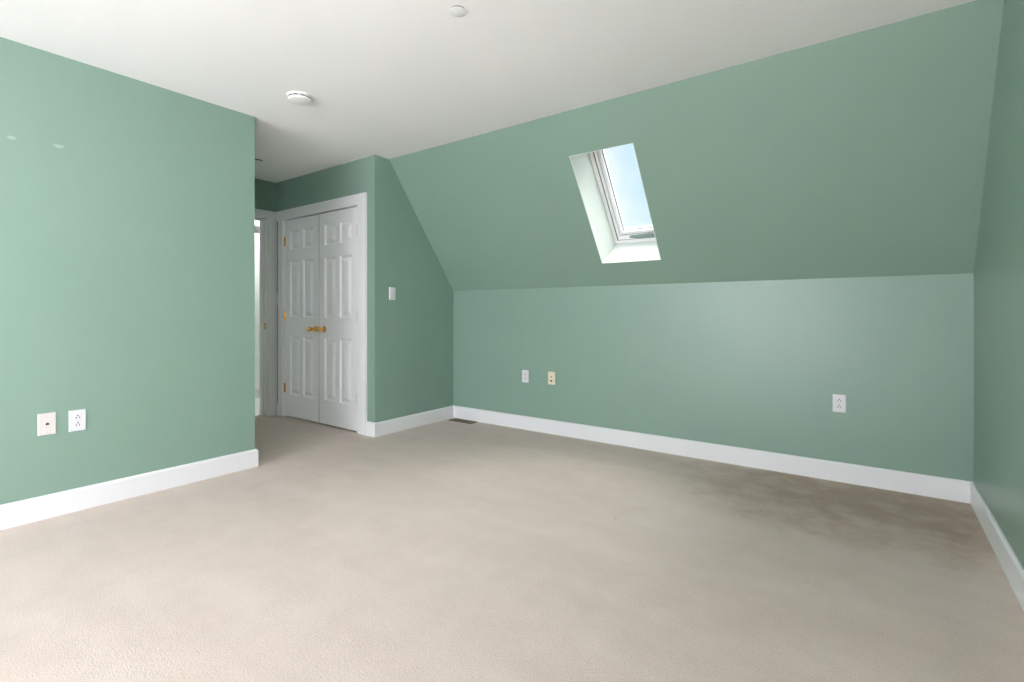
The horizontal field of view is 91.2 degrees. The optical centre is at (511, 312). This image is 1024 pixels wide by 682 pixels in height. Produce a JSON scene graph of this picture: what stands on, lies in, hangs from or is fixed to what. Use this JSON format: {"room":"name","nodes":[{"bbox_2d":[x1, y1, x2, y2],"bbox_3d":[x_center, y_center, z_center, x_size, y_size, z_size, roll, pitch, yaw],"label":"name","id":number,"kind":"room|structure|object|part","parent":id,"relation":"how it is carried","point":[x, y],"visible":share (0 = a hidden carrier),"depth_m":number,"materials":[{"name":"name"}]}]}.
{"room":"bedroom","nodes":[
{"label":"bedroom","id":0,"kind":"room"},
{"bbox_2d":[0,37,254,504],"bbox_3d":[-3.835,-0.156,2.011,1.593,2.446,4.787,0,0,36],"label":"wall","id":1,"kind":"structure","parent":0,"point":[127,204],"depth_m":2.84,"materials":[{"name":"green paint"}]},
{"bbox_2d":[38,412,55,435],"bbox_3d":[-2.414,0.578,2.604,0.009,0.113,0.072,0,0,36],"label":"jack plate","id":2,"kind":"object","parent":1,"relation":"attached to","point":[46,422],"visible":1,"depth_m":2.60,"materials":[{"name":"beige plastic"}]},
{"bbox_2d":[69,409,85,431],"bbox_3d":[-2.342,0.581,2.704,0.008,0.113,0.072,0,0,36],"label":"wall outlet","id":3,"kind":"object","parent":1,"relation":"attached to","point":[77,418],"visible":1,"depth_m":2.70,"materials":[{"name":"white plastic"}]},
{"bbox_2d":[74,421,81,426],"bbox_3d":[-2.340,0.601,2.702,0.003,0.028,0.034,0,0,36],"label":"receptacle","id":4,"kind":"object","parent":3,"relation":"attached to","point":[76,423],"depth_m":2.70,"materials":[{"name":"white plastic"}]},
{"bbox_2d":[74,414,81,419],"bbox_3d":[-2.340,0.561,2.702,0.003,0.028,0.034,0,0,36],"label":"receptacle","id":5,"kind":"object","parent":3,"relation":"attached to","point":[76,416],"depth_m":2.70,"materials":[{"name":"white plastic"}]},
{"bbox_2d":[0,449,257,529],"bbox_3d":[-3.788,1.006,2.061,1.609,0.122,4.683,0,0,36],"label":"baseboard","id":6,"kind":"structure","parent":1,"relation":"attached to","point":[17,513],"depth_m":2.84,"materials":[{"name":"white paint"}]},
{"bbox_2d":[255,220,258,387],"bbox_3d":[-3.128,-0.156,5.733,1.399,2.446,3.800,0,0,36],"label":"wall","id":7,"kind":"structure","parent":0,"point":[256,221],"depth_m":6.30,"materials":[{"name":"white paint"}]},
{"bbox_2d":[255,388,258,397],"bbox_3d":[-3.445,1.006,5.963,0.016,0.122,3.600,0,0,36],"label":"baseboard","id":8,"kind":"structure","parent":7,"relation":"attached to","point":[256,389],"depth_m":6.29,"materials":[{"name":"white paint"}]},
{"bbox_2d":[255,178,275,218],"bbox_3d":[-2.514,-0.156,5.287,0.120,2.446,3.600,0,0,36],"label":"wall","id":9,"kind":"structure","parent":0,"point":[265,191],"depth_m":5.16,"materials":[{"name":"green paint"}]},
{"bbox_2d":[255,209,276,415],"bbox_3d":[-2.800,0.008,4.883,0.155,2.118,0.981,0,0,36],"label":"trim","id":10,"kind":"structure","parent":9,"relation":"attached to","point":[267,227],"depth_m":5.18,"materials":[{"name":"white paint"}]},
{"bbox_2d":[0,0,975,182],"bbox_3d":[-1.978,-1.409,2.413,7.162,0.100,7.620,0,0,36],"label":"ceiling","id":11,"kind":"structure","parent":0,"point":[389,79],"depth_m":2.60,"materials":[{"name":"white paint"}]},
{"bbox_2d":[286,91,312,104],"bbox_3d":[-1.331,-1.339,3.145,0.154,0.039,0.154,0,0,36],"label":"smoke detector","id":12,"kind":"object","parent":11,"relation":"attached to","point":[296,97],"visible":1,"depth_m":3.11,"materials":[{"name":"plastic"}]},
{"bbox_2d":[449,6,466,16],"bbox_3d":[-0.244,-1.354,2.251,0.079,0.009,0.079,0,0,36],"label":"cap","id":13,"kind":"object","parent":11,"relation":"attached to","point":[457,11],"visible":1,"depth_m":2.25,"materials":[{"name":"grey paint"}]},
{"bbox_2d":[0,398,1023,681],"bbox_3d":[-1.978,1.127,2.413,7.162,0.120,7.620,0,0,36],"label":"floor","id":14,"kind":"structure","parent":0,"point":[445,550],"depth_m":2.04,"materials":[{"name":"beige carpet"}]},
{"bbox_2d":[449,418,476,423],"bbox_3d":[-0.483,1.064,4.924,0.290,0.006,0.105,0,0,36],"label":"floor vent","id":15,"kind":"object","parent":14,"relation":"in","point":[454,419],"visible":1,"depth_m":4.91,"materials":[{"name":"brown metal"}]},
{"bbox_2d":[276,0,1003,422],"bbox_3d":[0.163,-0.381,4.171,5.762,2.895,1.394,0,0,36],"label":"wall","id":16,"kind":"structure","parent":0,"point":[863,153],"depth_m":3.18,"materials":[{"name":"green paint"}]},
{"bbox_2d":[284,214,318,422],"bbox_3d":[-2.111,0.055,4.961,0.599,1.996,0.122,0,0,36],"label":"door","id":17,"kind":"structure","parent":16,"relation":"in","point":[301,238],"depth_m":4.97,"materials":[{"name":"white paint"}]},
{"bbox_3d":[-1.926,0.156,4.805,0.066,0.066,0.087,0,0,36],"label":"knob","id":18,"kind":"part","parent":17,"relation":"part of","materials":[{"name":"gold metal"}]},
{"bbox_2d":[275,192,366,434],"bbox_3d":[-1.830,0.009,4.845,1.469,2.115,0.144,0,0,36],"label":"trim","id":19,"kind":"structure","parent":16,"relation":"attached to","point":[359,200],"depth_m":4.43,"materials":[{"name":"white paint"}]},
{"bbox_2d":[315,207,356,430],"bbox_3d":[-1.621,0.055,4.604,0.598,1.996,0.122,0,0,36],"label":"door","id":20,"kind":"structure","parent":16,"relation":"in","point":[337,329],"depth_m":4.63,"materials":[{"name":"white paint"}]},
{"bbox_3d":[-1.808,0.156,4.718,0.066,0.066,0.087,0,0,36],"label":"knob","id":21,"kind":"part","parent":20,"relation":"part of","materials":[{"name":"gold metal"}]},
{"bbox_2d":[389,287,395,299],"bbox_3d":[-1.063,-0.170,4.463,0.010,0.113,0.072,0,0,36],"label":"light switch","id":22,"kind":"object","parent":16,"relation":"attached to","point":[392,290],"visible":1,"depth_m":4.46,"materials":[{"name":"white plastic"}]},
{"bbox_2d":[366,406,452,436],"bbox_3d":[-0.933,1.006,4.726,0.121,0.122,0.990,0,0,36],"label":"baseboard","id":23,"kind":"structure","parent":16,"relation":"attached to","point":[389,426],"depth_m":4.59,"materials":[{"name":"white paint"}]},
{"bbox_2d":[569,143,660,263],"bbox_3d":[0.848,-0.867,3.771,0.479,0.949,0.842,0,0,36],"label":"window","id":24,"kind":"structure","parent":16,"relation":"in","point":[615,243],"depth_m":3.94,"materials":[{"name":"white paint"}]},
{"bbox_3d":[0.920,-0.958,3.871,0.471,0.888,0.090,0,36,36],"label":"frame","id":25,"kind":"part","parent":24,"relation":"part of","materials":[{"name":"white paint"}]},
{"bbox_3d":[0.921,-0.956,3.872,0.393,0.815,0.091,0,36,36],"label":"sash","id":26,"kind":"part","parent":24,"relation":"part of","materials":[{"name":"white paint"}]},
{"bbox_3d":[1.077,-0.613,3.985,0.299,0.033,0.015,0,36,36],"label":"handle","id":27,"kind":"part","parent":24,"relation":"part of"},
{"bbox_2d":[453,273,973,481],"bbox_3d":[1.020,0.423,4.013,4.190,1.287,0.120,0,0,36],"label":"wall","id":28,"kind":"structure","parent":0,"point":[756,365],"depth_m":3.47,"materials":[{"name":"green paint"}]},
{"bbox_2d":[522,370,528,382],"bbox_3d":[0.121,0.581,4.586,0.072,0.113,0.008,0,0,36],"label":"wall outlet","id":29,"kind":"object","parent":28,"relation":"attached to","point":[525,373],"visible":1,"depth_m":4.58,"materials":[{"name":"white plastic"}]},
{"bbox_2d":[548,371,554,384],"bbox_3d":[0.346,0.577,4.418,0.072,0.113,0.016,0,0,36],"label":"cable plate","id":30,"kind":"object","parent":28,"relation":"attached to","point":[551,375],"visible":1,"depth_m":4.42,"materials":[{"name":"beige plastic"}]},
{"bbox_2d":[453,405,971,503],"bbox_3d":[0.988,1.006,3.952,3.930,0.122,0.016,0,0,36],"label":"baseboard","id":31,"kind":"structure","parent":28,"relation":"attached to","point":[957,490],"depth_m":3.47,"materials":[{"name":"white paint"}]},
{"bbox_2d":[833,394,845,412],"bbox_3d":[2.070,0.574,3.171,0.072,0.113,0.008,0,0,36],"label":"wall outlet","id":32,"kind":"object","parent":28,"relation":"attached to","point":[839,401],"visible":1,"depth_m":3.17,"materials":[{"name":"white plastic"}]},
{"bbox_2d":[974,0,1023,567],"bbox_3d":[0.709,-0.156,0.122,0.120,2.446,7.070,0,0,36],"label":"wall","id":33,"kind":"structure","parent":0,"point":[999,261],"depth_m":2.13,"materials":[{"name":"green paint"}]},
{"bbox_2d":[971,482,1023,610],"bbox_3d":[0.607,1.006,0.097,0.016,0.122,6.670,0,0,36],"label":"baseboard","id":34,"kind":"structure","parent":33,"relation":"attached to","point":[1011,565],"depth_m":2.14,"materials":[{"name":"white paint"}]}
]}

